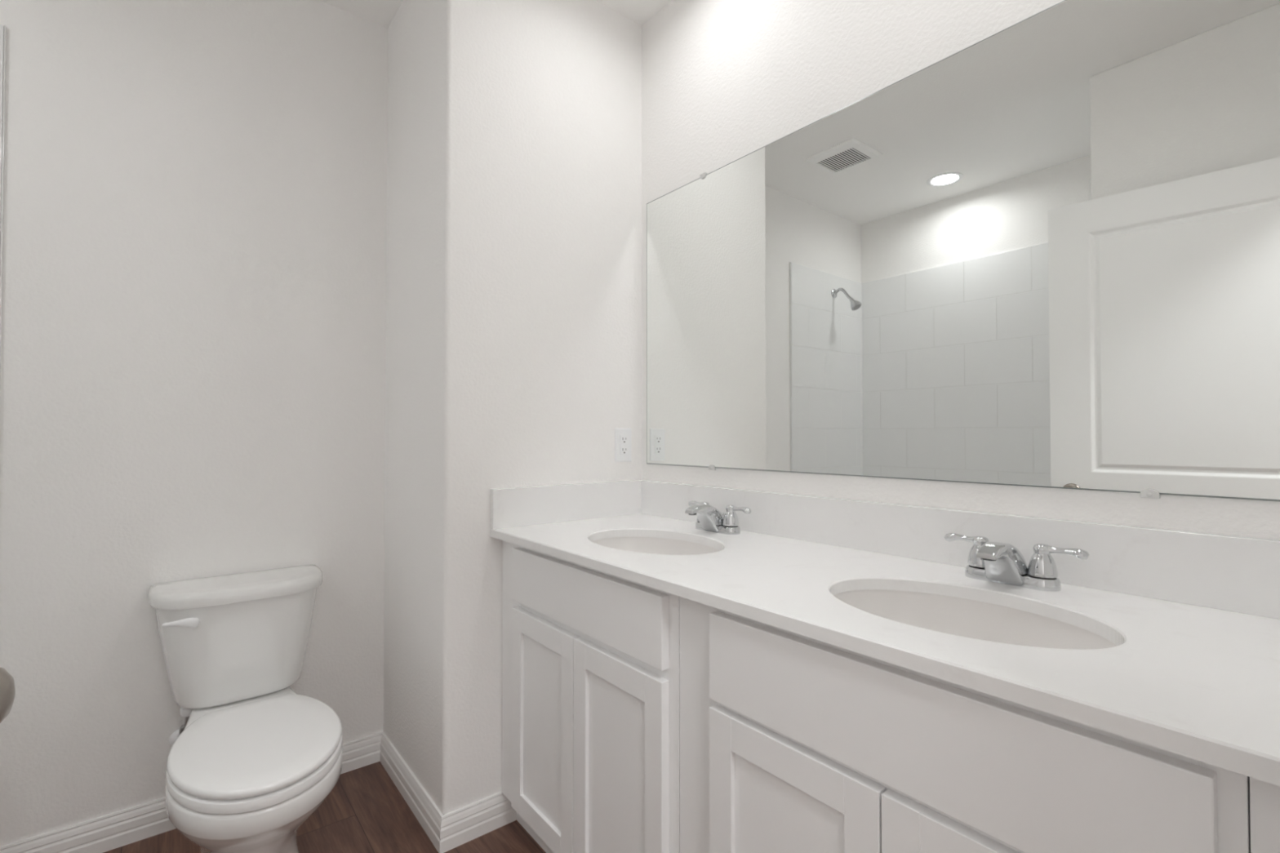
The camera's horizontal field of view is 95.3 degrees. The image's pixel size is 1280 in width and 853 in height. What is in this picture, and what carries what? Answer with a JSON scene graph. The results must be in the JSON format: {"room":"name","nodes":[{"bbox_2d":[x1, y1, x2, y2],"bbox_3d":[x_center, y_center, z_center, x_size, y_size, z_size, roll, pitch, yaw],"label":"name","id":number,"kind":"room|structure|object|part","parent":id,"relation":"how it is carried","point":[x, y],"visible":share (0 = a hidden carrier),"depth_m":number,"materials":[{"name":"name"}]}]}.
{"room":"bathroom","nodes":[
{"label":"bathroom","id":0,"kind":"room"},
{"bbox_2d":[0,0,387,846],"bbox_3d":[-1.661,-0.139,1.548,1.847,2.610,0.100,1,-1,-39],"label":"wall","id":1,"kind":"structure","parent":0,"point":[193,335],"depth_m":1.71,"materials":[{"name":"white paint"}]},
{"bbox_2d":[168,716,189,746],"bbox_3d":[-1.314,0.879,1.673,0.056,0.130,0.116,1,-1,-39],"label":"valve","id":2,"kind":"object","parent":1,"relation":"attached to","point":[173,737],"visible":0.36,"depth_m":1.70,"materials":[{"name":"white plastic"}]},
{"bbox_2d":[0,731,382,852],"bbox_3d":[-1.271,1.123,1.769,0.938,0.094,0.014,1,-1,-39],"label":"baseboard","id":3,"kind":"structure","parent":1,"relation":"attached to","point":[111,831],"depth_m":1.62,"materials":[{"name":"white wood"}]},
{"bbox_2d":[102,761,546,852],"bbox_3d":[0.189,1.176,0.586,3.552,0.050,3.885,1,-1,-39],"label":"floor","id":4,"kind":"structure","parent":0,"point":[365,811],"depth_m":1.68,"materials":[{"name":"brown wood"}]},
{"bbox_2d":[147,564,342,852],"bbox_3d":[-0.993,0.806,1.495,0.431,0.719,0.788,1,-1,-39],"label":"toilet","id":5,"kind":"object","parent":4,"relation":"on","point":[254,757],"visible":1,"depth_m":1.48,"materials":[{"name":"white ceramic"}]},
{"bbox_3d":[-1.218,0.525,1.550,0.078,0.031,0.032,1,-1,-39],"label":"flush lever","id":6,"kind":"part","parent":5,"relation":"part of","materials":[{"name":"white plastic"}]},
{"bbox_3d":[-1.169,0.471,1.719,0.431,0.042,0.226,1,-1,-39],"label":"tank lid","id":7,"kind":"part","parent":5,"relation":"part of","materials":[{"name":"white ceramic"}]},
{"bbox_3d":[-1.173,0.638,1.721,0.405,0.290,0.207,1,-1,-39],"label":"tank","id":8,"kind":"part","parent":5,"relation":"part of","materials":[{"name":"white ceramic"}]},
{"bbox_3d":[-0.893,0.765,1.371,0.345,0.024,0.470,1,-1,-39],"label":"seat","id":9,"kind":"part","parent":5,"relation":"part of","materials":[{"name":"white plastic"}]},
{"bbox_3d":[-0.982,0.973,1.478,0.344,0.384,0.743,1,-1,-39],"label":"bowl","id":10,"kind":"part","parent":5,"relation":"part of","materials":[{"name":"white ceramic"}]},
{"bbox_3d":[-0.895,0.739,1.374,0.341,0.022,0.473,1,-1,-39],"label":"lid","id":11,"kind":"part","parent":5,"relation":"part of","materials":[{"name":"white ceramic"}]},
{"bbox_2d":[502,540,679,852],"bbox_3d":[0.031,0.743,1.582,0.551,0.846,0.776,1,-1,-39],"label":"vanity cabinet","id":12,"kind":"object","parent":4,"relation":"on","point":[591,657],"visible":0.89,"depth_m":1.34,"materials":[{"name":"white paint"}]},
{"bbox_3d":[-0.247,0.778,1.511,0.011,0.437,0.211,1,-1,-39],"label":"door panel","id":13,"kind":"part","parent":12,"relation":"part of","materials":[{"name":"white paint"}]},
{"bbox_3d":[-0.251,0.778,1.509,0.020,0.550,0.316,1,-1,-39],"label":"door","id":14,"kind":"part","parent":12,"relation":"part of","materials":[{"name":"white paint"}]},
{"bbox_3d":[-0.150,0.407,1.389,0.020,0.144,0.638,1,-1,-39],"label":"drawer","id":15,"kind":"part","parent":12,"relation":"part of","materials":[{"name":"white paint"}]},
{"bbox_3d":[-0.047,0.775,1.261,0.011,0.437,0.214,1,-1,-39],"label":"door panel","id":16,"kind":"part","parent":12,"relation":"part of","materials":[{"name":"white paint"}]},
{"bbox_3d":[-0.050,0.774,1.259,0.020,0.550,0.318,1,-1,-39],"label":"door","id":17,"kind":"part","parent":12,"relation":"part of","materials":[{"name":"white paint"}]},
{"bbox_2d":[680,596,1279,852],"bbox_3d":[0.532,0.734,0.958,0.551,0.846,0.822,1,-1,-39],"label":"vanity cabinet","id":18,"kind":"object","parent":4,"relation":"on","point":[790,742],"visible":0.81,"depth_m":0.77,"materials":[{"name":"white paint"}]},
{"bbox_3d":[0.233,0.769,0.914,0.011,0.437,0.213,1,-1,-39],"label":"door panel","id":19,"kind":"part","parent":18,"relation":"part of","materials":[{"name":"white paint"}]},
{"bbox_3d":[0.229,0.769,0.911,0.020,0.550,0.318,1,-1,-39],"label":"door","id":20,"kind":"part","parent":18,"relation":"part of","materials":[{"name":"white paint"}]},
{"bbox_2d":[489,480,1279,786],"bbox_3d":[0.284,0.246,1.264,0.571,0.138,1.599,1,-1,-39],"label":"countertop","id":21,"kind":"structure","parent":18,"relation":"on","point":[1193,619],"depth_m":0.96,"materials":[{"name":"white stone"}]},
{"bbox_2d":[592,536,719,555],"bbox_3d":[0.035,0.395,1.516,0.338,0.153,0.463,1,-1,-39],"label":"sink","id":22,"kind":"object","parent":21,"relation":"in","point":[653,545],"visible":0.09,"depth_m":1.68,"materials":[{"name":"white ceramic"}]},
{"bbox_2d":[684,500,751,534],"bbox_3d":[0.187,0.257,1.640,0.138,0.080,0.238,1,-1,-39],"label":"faucet","id":23,"kind":"object","parent":21,"relation":"on","point":[709,518],"visible":1,"depth_m":1.62,"materials":[{"name":"silver metal"}]},
{"bbox_3d":[0.175,0.248,1.725,0.045,0.055,0.090,1,-1,-39],"label":"handle","id":24,"kind":"part","parent":23,"relation":"part of","materials":[{"name":"silver metal"}]},
{"bbox_3d":[0.183,0.257,1.637,0.128,0.080,0.066,1,-1,-39],"label":"spout","id":25,"kind":"part","parent":23,"relation":"part of","materials":[{"name":"silver metal"}]},
{"bbox_3d":[0.221,0.287,1.667,0.053,0.020,0.156,1,-1,-39],"label":"plate","id":26,"kind":"part","parent":23,"relation":"part of","materials":[{"name":"silver metal"}]},
{"bbox_3d":[0.267,0.247,1.610,0.045,0.055,0.090,1,-1,-39],"label":"handle","id":27,"kind":"part","parent":23,"relation":"part of","materials":[{"name":"silver metal"}]},
{"bbox_2d":[833,589,1117,649],"bbox_3d":[0.505,0.386,0.930,0.338,0.153,0.463,1,-1,-39],"label":"sink","id":28,"kind":"object","parent":21,"relation":"in","point":[958,616],"visible":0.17,"depth_m":1.05,"materials":[{"name":"white ceramic"}]},
{"bbox_2d":[944,533,1089,591],"bbox_3d":[0.655,0.248,1.058,0.138,0.080,0.238,1,-1,-39],"label":"faucet","id":29,"kind":"object","parent":21,"relation":"on","point":[999,562],"visible":1,"depth_m":1.04,"materials":[{"name":"silver metal"}]},
{"bbox_3d":[0.642,0.239,1.143,0.045,0.055,0.090,1,-1,-39],"label":"handle","id":30,"kind":"part","parent":29,"relation":"part of","materials":[{"name":"silver metal"}]},
{"bbox_3d":[0.651,0.248,1.055,0.128,0.080,0.066,1,-1,-39],"label":"spout","id":31,"kind":"part","parent":29,"relation":"part of","materials":[{"name":"silver metal"}]},
{"bbox_3d":[0.689,0.279,1.084,0.053,0.020,0.156,1,-1,-39],"label":"plate","id":32,"kind":"part","parent":29,"relation":"part of","materials":[{"name":"silver metal"}]},
{"bbox_3d":[0.735,0.238,1.028,0.045,0.055,0.090,1,-1,-39],"label":"handle","id":33,"kind":"part","parent":29,"relation":"part of","materials":[{"name":"silver metal"}]},
{"bbox_3d":[0.432,0.765,0.659,0.020,0.550,0.322,1,-1,-39],"label":"door","id":34,"kind":"part","parent":18,"relation":"part of","materials":[{"name":"white paint"}]},
{"bbox_3d":[-1.489,0.942,0.642,0.799,0.420,1.500,1,-1,-39],"label":"bathtub","id":35,"kind":"object","parent":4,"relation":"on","visible":0},
{"bbox_2d":[0,24,6,384],"bbox_3d":[-1.486,-0.158,0.661,0.807,1.779,1.501,1,-1,-39],"label":"tile surround","id":36,"kind":"object","parent":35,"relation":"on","point":[2,28],"visible":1,"depth_m":1.50,"materials":[{"name":"white"}]},
{"bbox_2d":[319,0,671,28],"bbox_3d":[0.189,-1.483,0.627,3.552,0.050,3.885,1,-1,-39],"label":"ceiling","id":37,"kind":"structure","parent":0,"point":[380,12],"depth_m":2.00,"materials":[{"name":"white paint"}]},
{"bbox_2d":[383,0,641,814],"bbox_3d":[-0.444,-0.130,2.151,0.805,2.610,0.685,1,-1,-39],"label":"wall","id":38,"kind":"structure","parent":0,"point":[513,246],"depth_m":1.80,"materials":[{"name":"white paint"}]},
{"bbox_2d":[379,731,443,852],"bbox_3d":[-0.728,1.124,1.830,0.014,0.094,0.600,1,-1,-39],"label":"baseboard","id":39,"kind":"structure","parent":38,"relation":"attached to","point":[422,806],"depth_m":1.78,"materials":[{"name":"white wood"}]},
{"bbox_2d":[440,791,516,852],"bbox_3d":[-0.461,1.121,1.669,0.229,0.094,0.014,1,-1,-39],"label":"baseboard","id":40,"kind":"structure","parent":38,"relation":"attached to","point":[464,824],"depth_m":1.66,"materials":[{"name":"white wood"}]},
{"bbox_2d":[614,428,631,462],"bbox_3d":[-0.056,0.064,2.014,0.071,0.116,0.009,1,-1,-39],"label":"wall outlet","id":41,"kind":"object","parent":38,"relation":"attached to","point":[623,437],"visible":1,"depth_m":2.01,"materials":[{"name":"white plastic"}]},
{"bbox_2d":[620,435,627,454],"bbox_3d":[-0.054,0.064,2.012,0.033,0.067,0.003,1,-1,-39],"label":"receptacle","id":42,"kind":"object","parent":41,"relation":"attached to","point":[624,438],"depth_m":2.01,"materials":[{"name":"white plastic"}]},
{"bbox_2d":[641,0,1279,540],"bbox_3d":[0.546,-0.140,1.481,0.100,2.610,1.600,1,-1,-39],"label":"wall","id":43,"kind":"structure","parent":0,"point":[723,81],"depth_m":1.56,"materials":[{"name":"white paint"}]},
{"bbox_2d":[640,480,1279,619],"bbox_3d":[0.505,0.237,1.429,0.020,0.115,1.579,1,-1,-39],"label":"backsplash","id":44,"kind":"structure","parent":43,"relation":"attached to","point":[1231,573],"depth_m":1.10,"materials":[{"name":"white stone"}]},
{"bbox_2d":[646,0,1279,501],"bbox_3d":[0.505,-0.336,1.445,0.011,0.928,1.541,1,-1,-39],"label":"wall mirror","id":45,"kind":"object","parent":43,"relation":"attached to","point":[1045,252],"visible":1,"depth_m":1.16,"materials":[{"name":"clear glass"}]},
{"bbox_3d":[0.439,-0.158,0.295,3.552,2.610,0.115,1,-1,-39],"label":"wall","id":46,"kind":"structure","parent":0,"visible":0},
{"bbox_2d":[0,666,15,723],"bbox_3d":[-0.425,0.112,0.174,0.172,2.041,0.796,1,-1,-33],"label":"door knob","id":47,"kind":"object","parent":46,"relation":"in","point":[7,691],"depth_m":0.49,"materials":[{"name":"silver metal"}]}
]}

